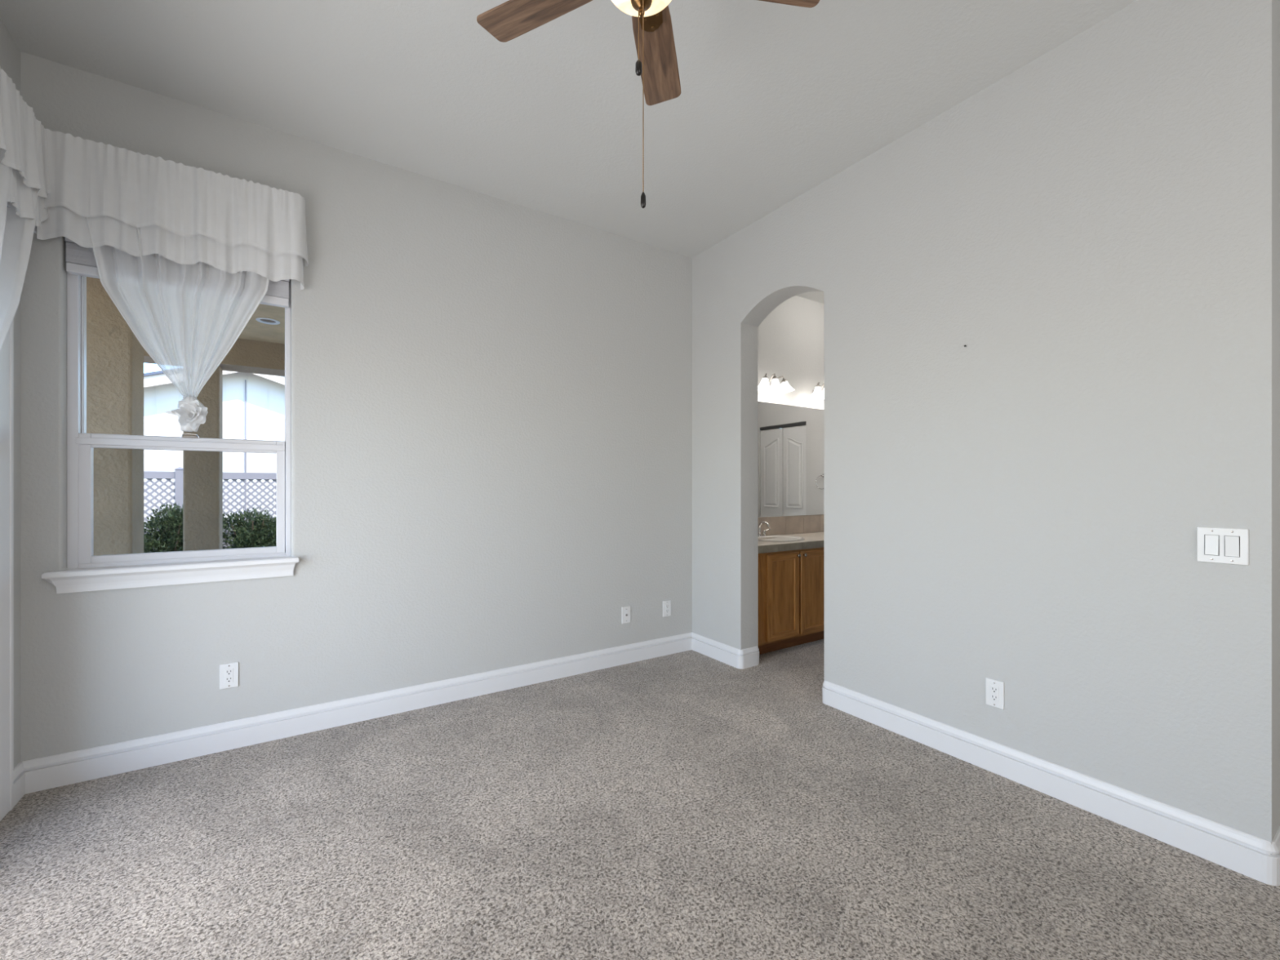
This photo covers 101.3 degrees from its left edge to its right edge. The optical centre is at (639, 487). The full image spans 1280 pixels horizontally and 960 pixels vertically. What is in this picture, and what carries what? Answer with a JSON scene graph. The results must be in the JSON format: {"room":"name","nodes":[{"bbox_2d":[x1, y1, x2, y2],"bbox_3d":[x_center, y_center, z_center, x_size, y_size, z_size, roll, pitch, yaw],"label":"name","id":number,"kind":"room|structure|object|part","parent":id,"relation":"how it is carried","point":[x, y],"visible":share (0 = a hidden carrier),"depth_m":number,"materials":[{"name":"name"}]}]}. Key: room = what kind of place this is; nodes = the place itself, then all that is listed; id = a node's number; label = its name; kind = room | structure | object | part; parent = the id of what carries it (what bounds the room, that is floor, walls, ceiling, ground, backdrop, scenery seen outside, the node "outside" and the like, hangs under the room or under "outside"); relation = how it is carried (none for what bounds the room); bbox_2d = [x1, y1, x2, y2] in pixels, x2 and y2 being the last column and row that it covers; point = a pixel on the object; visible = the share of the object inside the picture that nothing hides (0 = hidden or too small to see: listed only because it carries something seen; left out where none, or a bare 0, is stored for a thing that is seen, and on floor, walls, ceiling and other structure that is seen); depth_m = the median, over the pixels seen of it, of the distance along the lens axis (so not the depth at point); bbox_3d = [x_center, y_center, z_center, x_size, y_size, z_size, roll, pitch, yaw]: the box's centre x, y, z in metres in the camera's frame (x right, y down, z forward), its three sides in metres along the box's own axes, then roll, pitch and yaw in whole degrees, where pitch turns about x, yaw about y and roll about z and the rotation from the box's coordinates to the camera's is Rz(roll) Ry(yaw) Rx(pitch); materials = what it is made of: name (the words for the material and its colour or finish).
{"room":"empty bedroom","nodes":[
{"label":"empty bedroom","id":0,"kind":"room"},
{"bbox_2d":[0,18,21,768],"bbox_3d":[-1.141,-0.270,-0.139,0.170,3.260,5.600,0,0,-33],"label":"wall","id":1,"kind":"structure","parent":0,"point":[10,53],"depth_m":2.13,"materials":[{"name":"grey paint"}]},
{"bbox_2d":[0,318,13,821],"bbox_3d":[-1.749,0.110,0.958,0.022,2.300,2.640,0,0,-33],"label":"trim","id":2,"kind":"structure","parent":1,"relation":"attached to","point":[6,353],"depth_m":2.02,"materials":[{"name":"white paint"}]},
{"bbox_2d":[13,761,25,806],"bbox_3d":[-2.512,1.196,2.114,0.022,0.136,0.130,0,0,-33],"label":"baseboard","id":3,"kind":"structure","parent":1,"relation":"attached to","point":[19,775],"depth_m":2.12,"materials":[{"name":"white paint"}]},
{"bbox_2d":[7,201,36,234],"bbox_3d":[-1.762,-1.089,1.005,0.045,0.063,2.794,0,0,-33],"label":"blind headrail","id":4,"kind":"object","parent":1,"relation":"attached to","point":[8,202],"visible":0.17,"depth_m":2.07,"materials":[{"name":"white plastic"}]},
{"bbox_2d":[0,66,50,226],"bbox_3d":[-1.696,-1.242,0.985,0.116,0.454,2.778,0,0,-33],"label":"valance","id":5,"kind":"object","parent":1,"relation":"attached to","point":[20,130],"visible":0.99,"depth_m":1.97,"materials":[{"name":"white fabric"}]},
{"bbox_2d":[0,84,40,351],"bbox_3d":[-2.099,-0.659,1.645,0.150,1.561,1.106,0,0,-33],"label":"door curtain","id":6,"kind":"object","parent":5,"relation":"hanging from","point":[16,233],"visible":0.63,"depth_m":1.94,"materials":[{"name":"white fabric"}]},
{"bbox_3d":[-2.128,-0.733,1.624,0.079,1.415,1.110,0,0,-33],"label":"sheer panel","id":7,"kind":"part","parent":6,"relation":"part of","materials":[{"name":"white fabric"}]},
{"bbox_2d":[21,51,692,761],"bbox_3d":[-1.216,-0.270,3.145,3.813,3.261,0.170,0,0,-33],"label":"wall","id":8,"kind":"structure","parent":0,"point":[491,397],"depth_m":2.95,"materials":[{"name":"grey paint"}]},
{"bbox_2d":[41,271,298,593],"bbox_3d":[-2.153,-0.328,2.496,0.889,1.545,0.215,0,0,-33],"label":"window","id":9,"kind":"structure","parent":8,"relation":"in","point":[86,571],"depth_m":2.36,"materials":[{"name":"white plastic"}]},
{"bbox_3d":[-2.126,0.398,2.454,0.889,0.094,0.115,0,0,-33],"label":"sill","id":10,"kind":"part","parent":9,"relation":"part of","materials":[{"name":"white paint"}]},
{"bbox_2d":[64,236,289,308],"bbox_3d":[-2.132,-1.012,2.474,0.797,0.172,0.042,0,0,-33],"label":"mini blind","id":11,"kind":"object","parent":9,"relation":"attached to","point":[80,260],"visible":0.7,"depth_m":2.28,"materials":[{"name":"white plastic"}]},
{"bbox_3d":[-2.132,-0.946,2.475,0.791,0.040,0.040,0,0,-33],"label":"rail","id":12,"kind":"part","parent":11,"relation":"part of","materials":[{"name":"white plastic"}]},
{"bbox_3d":[-2.157,0.047,2.514,0.757,0.574,0.046,0,0,-33],"label":"sash","id":13,"kind":"part","parent":9,"relation":"part of","materials":[{"name":"white plastic"}]},
{"bbox_3d":[-2.176,-0.637,2.553,0.756,0.865,0.035,0,0,-33],"label":"sash","id":14,"kind":"part","parent":9,"relation":"part of","materials":[{"name":"white plastic"}]},
{"bbox_3d":[-2.190,0.048,2.574,0.752,0.575,0.009,0,0,-33],"label":"screen frame","id":15,"kind":"part","parent":9,"relation":"part of","materials":[{"name":"white plastic"}]},
{"bbox_2d":[36,128,308,289],"bbox_3d":[-2.070,-1.242,2.403,0.934,0.454,0.110,0,0,-34],"label":"window valance","id":16,"kind":"object","parent":8,"relation":"attached to","point":[228,224],"visible":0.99,"depth_m":2.35,"materials":[{"name":"white fabric"}]},
{"bbox_2d":[85,217,269,431],"bbox_3d":[-2.072,-0.850,2.384,0.730,1.181,0.150,0,0,-33],"label":"window curtain","id":17,"kind":"object","parent":16,"relation":"hanging from","point":[187,318],"visible":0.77,"depth_m":2.41,"materials":[{"name":"white fabric"}]},
{"bbox_2d":[219,662,238,689],"bbox_3d":[-1.984,0.906,2.534,0.072,0.119,0.011,0,0,-33],"label":"electrical outlet","id":18,"kind":"object","parent":8,"relation":"attached to","point":[228,673],"visible":1,"depth_m":2.53,"materials":[{"name":"white plastic"}]},
{"bbox_2d":[224,668,233,683],"bbox_3d":[-1.983,0.906,2.532,0.033,0.067,0.004,0,0,-33],"label":"receptacle","id":19,"kind":"object","parent":18,"relation":"attached to","point":[228,673],"depth_m":2.53,"materials":[{"name":"white plastic"}]},
{"bbox_2d":[22,631,692,794],"bbox_3d":[-1.069,1.196,3.132,3.543,0.136,0.022,0,0,-33],"label":"baseboard","id":20,"kind":"structure","parent":8,"relation":"attached to","point":[52,771],"depth_m":2.70,"materials":[{"name":"white paint"}]},
{"bbox_2d":[622,605,630,623],"bbox_3d":[-0.097,0.912,3.771,0.072,0.119,0.017,0,0,-33],"label":"cable wall plate","id":21,"kind":"object","parent":8,"relation":"attached to","point":[625,610],"visible":1,"depth_m":3.77,"materials":[{"name":"white plastic"}]},
{"bbox_2d":[662,600,671,617],"bbox_3d":[0.204,0.912,3.973,0.072,0.119,0.011,0,0,-33],"label":"electrical outlet","id":22,"kind":"object","parent":8,"relation":"attached to","point":[666,604],"visible":1,"depth_m":3.97,"materials":[{"name":"white plastic"}]},
{"bbox_2d":[665,604,669,613],"bbox_3d":[0.206,0.912,3.971,0.033,0.067,0.004,0,0,-33],"label":"receptacle","id":23,"kind":"object","parent":22,"relation":"attached to","point":[667,606],"depth_m":3.97,"materials":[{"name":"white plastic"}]},
{"bbox_2d":[0,0,1137,303],"bbox_3d":[1.385,-1.875,1.582,6.343,0.150,5.900,0,0,-33],"label":"ceiling","id":24,"kind":"structure","parent":0,"point":[775,101],"depth_m":2.31,"materials":[{"name":"white paint"}]},
{"bbox_2d":[476,0,819,208],"bbox_3d":[0.007,-1.270,1.387,1.025,1.061,1.010,0,0,-33],"label":"ceiling fan","id":25,"kind":"object","parent":24,"relation":"hanging from","point":[656,64],"visible":1,"depth_m":1.61,"materials":[{"name":"brown wood"}]},
{"bbox_3d":[-0.301,-1.430,1.561,0.385,0.006,0.133,0,11,25],"label":"blade","id":26,"kind":"part","parent":25,"relation":"part of","materials":[{"name":"brown wood"}]},
{"bbox_3d":[-0.004,-1.208,1.400,0.003,0.137,0.003,0,0,-33],"label":"pull chain","id":27,"kind":"part","parent":25,"relation":"part of","materials":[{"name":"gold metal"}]},
{"bbox_3d":[0.004,-1.354,1.416,0.208,0.060,0.208,0,0,-33],"label":"lamp shade","id":28,"kind":"part","parent":25,"relation":"part of","materials":[{"name":"white glass"}]},
{"bbox_3d":[0.009,-1.042,1.385,0.003,0.530,0.003,0,0,-33],"label":"pull chain","id":29,"kind":"part","parent":25,"relation":"part of","materials":[{"name":"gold metal"}]},
{"bbox_3d":[0.058,-1.430,1.749,0.133,0.006,0.385,-11,-2,9],"label":"blade","id":30,"kind":"part","parent":25,"relation":"part of","materials":[{"name":"brown wood"}]},
{"bbox_3d":[0.339,-1.430,1.460,0.385,0.006,0.133,0,-11,-7],"label":"blade","id":31,"kind":"part","parent":25,"relation":"part of","materials":[{"name":"brown wood"}]},
{"bbox_2d":[0,638,1279,959],"bbox_3d":[1.385,1.320,1.582,6.343,0.120,5.900,0,0,-33],"label":"floor","id":32,"kind":"structure","parent":0,"point":[687,805],"depth_m":1.85,"materials":[{"name":"carpet"}]},
{"bbox_2d":[758,546,824,654],"bbox_3d":[1.596,0.871,4.643,2.223,0.778,0.586,0,0,-33],"label":"vanity cabinet","id":33,"kind":"object","parent":32,"relation":"on","point":[791,583],"visible":0.26,"depth_m":4.06,"materials":[{"name":"brown wood"}]},
{"bbox_3d":[1.091,0.823,4.004,0.353,0.650,0.020,0,0,-33],"label":"cabinet door","id":34,"kind":"part","parent":33,"relation":"part of","materials":[{"name":"brown wood"}]},
{"bbox_3d":[1.089,0.823,4.008,0.253,0.550,0.010,0,0,-33],"label":"door panel","id":35,"kind":"part","parent":33,"relation":"part of","materials":[{"name":"brown wood"}]},
{"bbox_2d":[758,531,824,553],"bbox_3d":[1.591,0.453,4.650,2.223,0.056,0.550,0,0,-33],"label":"countertop","id":36,"kind":"structure","parent":33,"relation":"on","point":[813,540],"depth_m":4.13,"materials":[{"name":"tile"}]},
{"bbox_2d":[758,521,770,536],"bbox_3d":[1.046,0.356,4.549,0.187,0.139,0.156,0,0,6],"label":"faucet","id":37,"kind":"object","parent":36,"relation":"on","point":[761,522],"visible":0.63,"depth_m":4.55,"materials":[{"name":"silver metal"}]},
{"bbox_2d":[758,535,804,542],"bbox_3d":[1.140,0.476,4.352,0.490,0.126,0.380,0,0,-33],"label":"sink","id":38,"kind":"object","parent":36,"relation":"in","point":[778,538],"visible":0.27,"depth_m":4.50,"materials":[{"name":"ceramic"}]},
{"bbox_3d":[1.726,1.151,4.444,2.223,0.032,0.018,0,0,-33],"label":"rail","id":39,"kind":"part","parent":33,"relation":"part of","materials":[{"name":"brown wood"}]},
{"bbox_3d":[1.726,0.493,4.444,2.223,0.023,0.018,0,0,-33],"label":"rail","id":40,"kind":"part","parent":33,"relation":"part of","materials":[{"name":"brown wood"}]},
{"bbox_3d":[1.404,0.823,4.210,0.351,0.650,0.020,0,0,-33],"label":"cabinet door","id":41,"kind":"part","parent":33,"relation":"part of","materials":[{"name":"brown wood"}]},
{"bbox_3d":[1.402,0.823,4.213,0.251,0.550,0.010,0,0,-33],"label":"door panel","id":42,"kind":"part","parent":33,"relation":"part of","materials":[{"name":"brown wood"}]},
{"bbox_2d":[758,295,824,535],"bbox_3d":[1.450,-0.245,4.999,2.381,3.210,0.160,0,0,-33],"label":"wall","id":43,"kind":"structure","parent":0,"point":[791,337],"depth_m":4.90,"materials":[{"name":"grey paint"}]},
{"bbox_2d":[758,373,795,395],"bbox_3d":[1.165,-0.913,4.596,0.420,0.173,0.198,0,0,-33],"label":"vanity light","id":44,"kind":"object","parent":43,"relation":"attached to","point":[764,386],"visible":0.98,"depth_m":4.55,"materials":[{"name":"white glass"}]},
{"bbox_3d":[1.060,-0.889,4.488,0.120,0.125,0.127,0,0,-45],"label":"lamp shade","id":45,"kind":"part","parent":44,"relation":"part of","materials":[{"name":"white glass"}]},
{"bbox_3d":[1.183,-0.903,4.569,0.125,0.113,0.126,0,0,44],"label":"lamp shade","id":46,"kind":"part","parent":44,"relation":"part of","materials":[{"name":"white glass"}]},
{"bbox_3d":[1.305,-0.889,4.649,0.126,0.124,0.132,0,0,-33],"label":"lamp shade","id":47,"kind":"part","parent":44,"relation":"part of","materials":[{"name":"white glass"}]},
{"bbox_2d":[758,514,824,535],"bbox_3d":[1.436,0.342,4.886,2.223,0.165,0.012,0,0,-33],"label":"backsplash","id":48,"kind":"structure","parent":43,"relation":"attached to","point":[805,523],"depth_m":4.87,"materials":[{"name":"beige tile"}]},
{"bbox_2d":[758,401,824,517],"bbox_3d":[1.407,-0.254,4.870,2.154,1.023,0.006,0,0,-33],"label":"wall mirror","id":49,"kind":"object","parent":43,"relation":"attached to","point":[791,438],"visible":0.29,"depth_m":4.85,"materials":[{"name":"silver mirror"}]},
{"bbox_2d":[809,382,824,399],"bbox_3d":[1.750,-0.913,4.981,0.420,0.173,0.198,0,0,-33],"label":"vanity light","id":50,"kind":"object","parent":43,"relation":"attached to","point":[817,394],"visible":0.49,"depth_m":4.90,"materials":[{"name":"white glass"}]},
{"bbox_2d":[692,0,1279,855],"bbox_3d":[1.231,-0.270,3.012,0.170,3.260,3.100,0,0,-33],"label":"wall","id":51,"kind":"structure","parent":0,"point":[1021,506],"depth_m":2.15,"materials":[{"name":"grey paint"}]},
{"bbox_2d":[691,632,759,669],"bbox_3d":[0.630,1.196,3.924,0.202,0.136,0.556,0,0,-33],"label":"baseboard","id":52,"kind":"structure","parent":51,"relation":"attached to","point":[724,653],"depth_m":3.77,"materials":[{"name":"white paint"}]},
{"bbox_2d":[986,677,1004,709],"bbox_3d":[1.575,0.912,2.329,0.011,0.119,0.072,0,0,-33],"label":"electrical outlet","id":53,"kind":"object","parent":51,"relation":"attached to","point":[994,688],"visible":1,"depth_m":2.32,"materials":[{"name":"white plastic"}]},
{"bbox_2d":[990,684,998,702],"bbox_3d":[1.572,0.912,2.327,0.004,0.067,0.033,0,0,-33],"label":"receptacle","id":54,"kind":"object","parent":53,"relation":"attached to","point":[993,688],"depth_m":2.33,"materials":[{"name":"white plastic"}]},
{"bbox_2d":[822,680,1279,885],"bbox_3d":[1.915,1.196,2.620,0.918,0.136,1.728,0,0,-33],"label":"baseboard","id":55,"kind":"structure","parent":51,"relation":"attached to","point":[1247,855],"depth_m":2.05,"materials":[{"name":"white paint"}]},
{"bbox_2d":[1196,526,1248,565],"bbox_3d":[1.948,0.193,1.757,0.014,0.119,0.117,0,0,-33],"label":"light switch","id":56,"kind":"object","parent":51,"relation":"attached to","point":[1214,544],"visible":1,"depth_m":1.75,"materials":[{"name":"white plastic"}]},
{"label":"outside","id":57,"kind":"structure","parent":0,"visible":0},
{"bbox_3d":[-9.260,1.380,18.818,60.000,0.060,24.000,0,0,-33],"label":"ground","id":58,"kind":"structure","parent":57,"visible":0},
{"bbox_2d":[143,501,182,552],"bbox_3d":[-7.058,0.789,7.940,1.010,1.200,0.807,0,0,-33],"label":"evergreen shrub","id":59,"kind":"object","parent":58,"relation":"on","point":[169,535],"visible":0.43,"depth_m":7.79,"materials":[{"name":"green plant"}]},
{"bbox_3d":[-6.935,0.971,7.986,0.274,0.836,0.279,0,0,22],"label":"stem","id":60,"kind":"part","parent":59,"relation":"part of","materials":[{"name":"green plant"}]},
{"bbox_2d":[143,466,276,550],"bbox_3d":[-6.796,0.500,9.559,16.940,1.720,0.140,0,0,-33],"label":"lattice fence","id":61,"kind":"object","parent":58,"relation":"on","point":[177,475],"visible":0.04,"depth_m":9.25,"materials":[{"name":"grey plastic"}]},
{"bbox_3d":[-8.802,-0.215,8.241,2.280,0.120,0.060,0,0,-33],"label":"rail","id":62,"kind":"part","parent":61,"relation":"part of","materials":[{"name":"grey plastic"}]},
{"bbox_3d":[-8.802,0.270,8.241,2.302,0.882,0.013,0,0,-33],"label":"lattice panel","id":63,"kind":"part","parent":61,"relation":"part of","materials":[{"name":"grey plastic"}]},
{"bbox_3d":[-7.799,0.522,8.900,0.120,1.675,0.120,0,0,-33],"label":"post","id":64,"kind":"part","parent":61,"relation":"part of","materials":[{"name":"grey plastic"}]},
{"bbox_3d":[-6.795,1.055,9.560,2.277,0.570,0.020,0,0,-33],"label":"board panel","id":65,"kind":"part","parent":61,"relation":"part of","materials":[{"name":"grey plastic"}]},
{"bbox_3d":[-6.796,-0.215,9.559,2.280,0.120,0.060,0,0,-33],"label":"rail","id":66,"kind":"part","parent":61,"relation":"part of","materials":[{"name":"grey plastic"}]},
{"bbox_3d":[-6.797,0.270,9.559,2.302,0.882,0.013,0,0,-33],"label":"lattice panel","id":67,"kind":"part","parent":61,"relation":"part of","materials":[{"name":"grey plastic"}]},
{"bbox_2d":[143,370,284,529],"bbox_3d":[-11.425,-0.825,15.630,10.300,4.370,8.350,0,0,-33],"label":"neighbor house","id":68,"kind":"structure","parent":58,"relation":"on","point":[254,404],"depth_m":12.44,"materials":[{"name":"white"}]},
{"bbox_3d":[-9.421,-0.610,12.531,0.025,3.940,0.031,0,0,-33],"label":"corner trim","id":69,"kind":"part","parent":68,"relation":"part of","materials":[{"name":"grey plastic"}]},
{"bbox_2d":[222,506,276,548],"bbox_3d":[-6.310,0.826,8.497,1.092,1.127,1.066,0,0,-33],"label":"evergreen shrub","id":70,"kind":"object","parent":58,"relation":"on","point":[249,533],"visible":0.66,"depth_m":8.34,"materials":[{"name":"green plant"}]},
{"bbox_3d":[-6.246,0.947,8.547,0.508,0.886,0.491,0,0,10],"label":"stem","id":71,"kind":"part","parent":70,"relation":"part of","materials":[{"name":"green plant"}]},
{"bbox_3d":[-2.904,1.420,5.506,16.000,0.120,5.630,0,0,-33],"label":"patio slab","id":72,"kind":"object","parent":58,"relation":"on","visible":0},
{"bbox_2d":[86,276,143,555],"bbox_3d":[-3.974,-0.070,3.851,0.492,2.859,0.440,0,0,-33],"label":"exterior wall","id":73,"kind":"structure","parent":72,"relation":"on","point":[114,354],"depth_m":3.76,"materials":[{"name":"beige paint"}]},
{"bbox_2d":[182,364,222,551],"bbox_3d":[-4.363,0.065,5.247,0.336,2.590,0.360,0,0,-33],"label":"patio column","id":74,"kind":"structure","parent":72,"relation":"on","point":[202,471],"depth_m":5.14,"materials":[{"name":"beige paint"}]},
{"bbox_2d":[143,338,284,376],"bbox_3d":[-2.108,-1.365,6.753,9.300,0.270,0.380,0,0,-33],"label":"beam","id":75,"kind":"structure","parent":74,"relation":"on","point":[246,356],"depth_m":5.36,"materials":[{"name":"beige paint"}]},
{"bbox_2d":[237,303,284,344],"bbox_3d":[0.125,-1.620,3.356,9.300,0.240,9.050,0,0,-33],"label":"ceiling","id":76,"kind":"structure","parent":75,"relation":"on","point":[255,330],"depth_m":4.91,"materials":[{"name":"beige paint"}]},
{"bbox_2d":[255,317,279,324],"bbox_3d":[-3.333,-1.496,4.703,0.179,0.012,0.179,0,0,-33],"label":"recessed light","id":77,"kind":"object","parent":76,"relation":"in","point":[264,320],"visible":1,"depth_m":4.71,"materials":[{"name":"white paint"}]}
]}

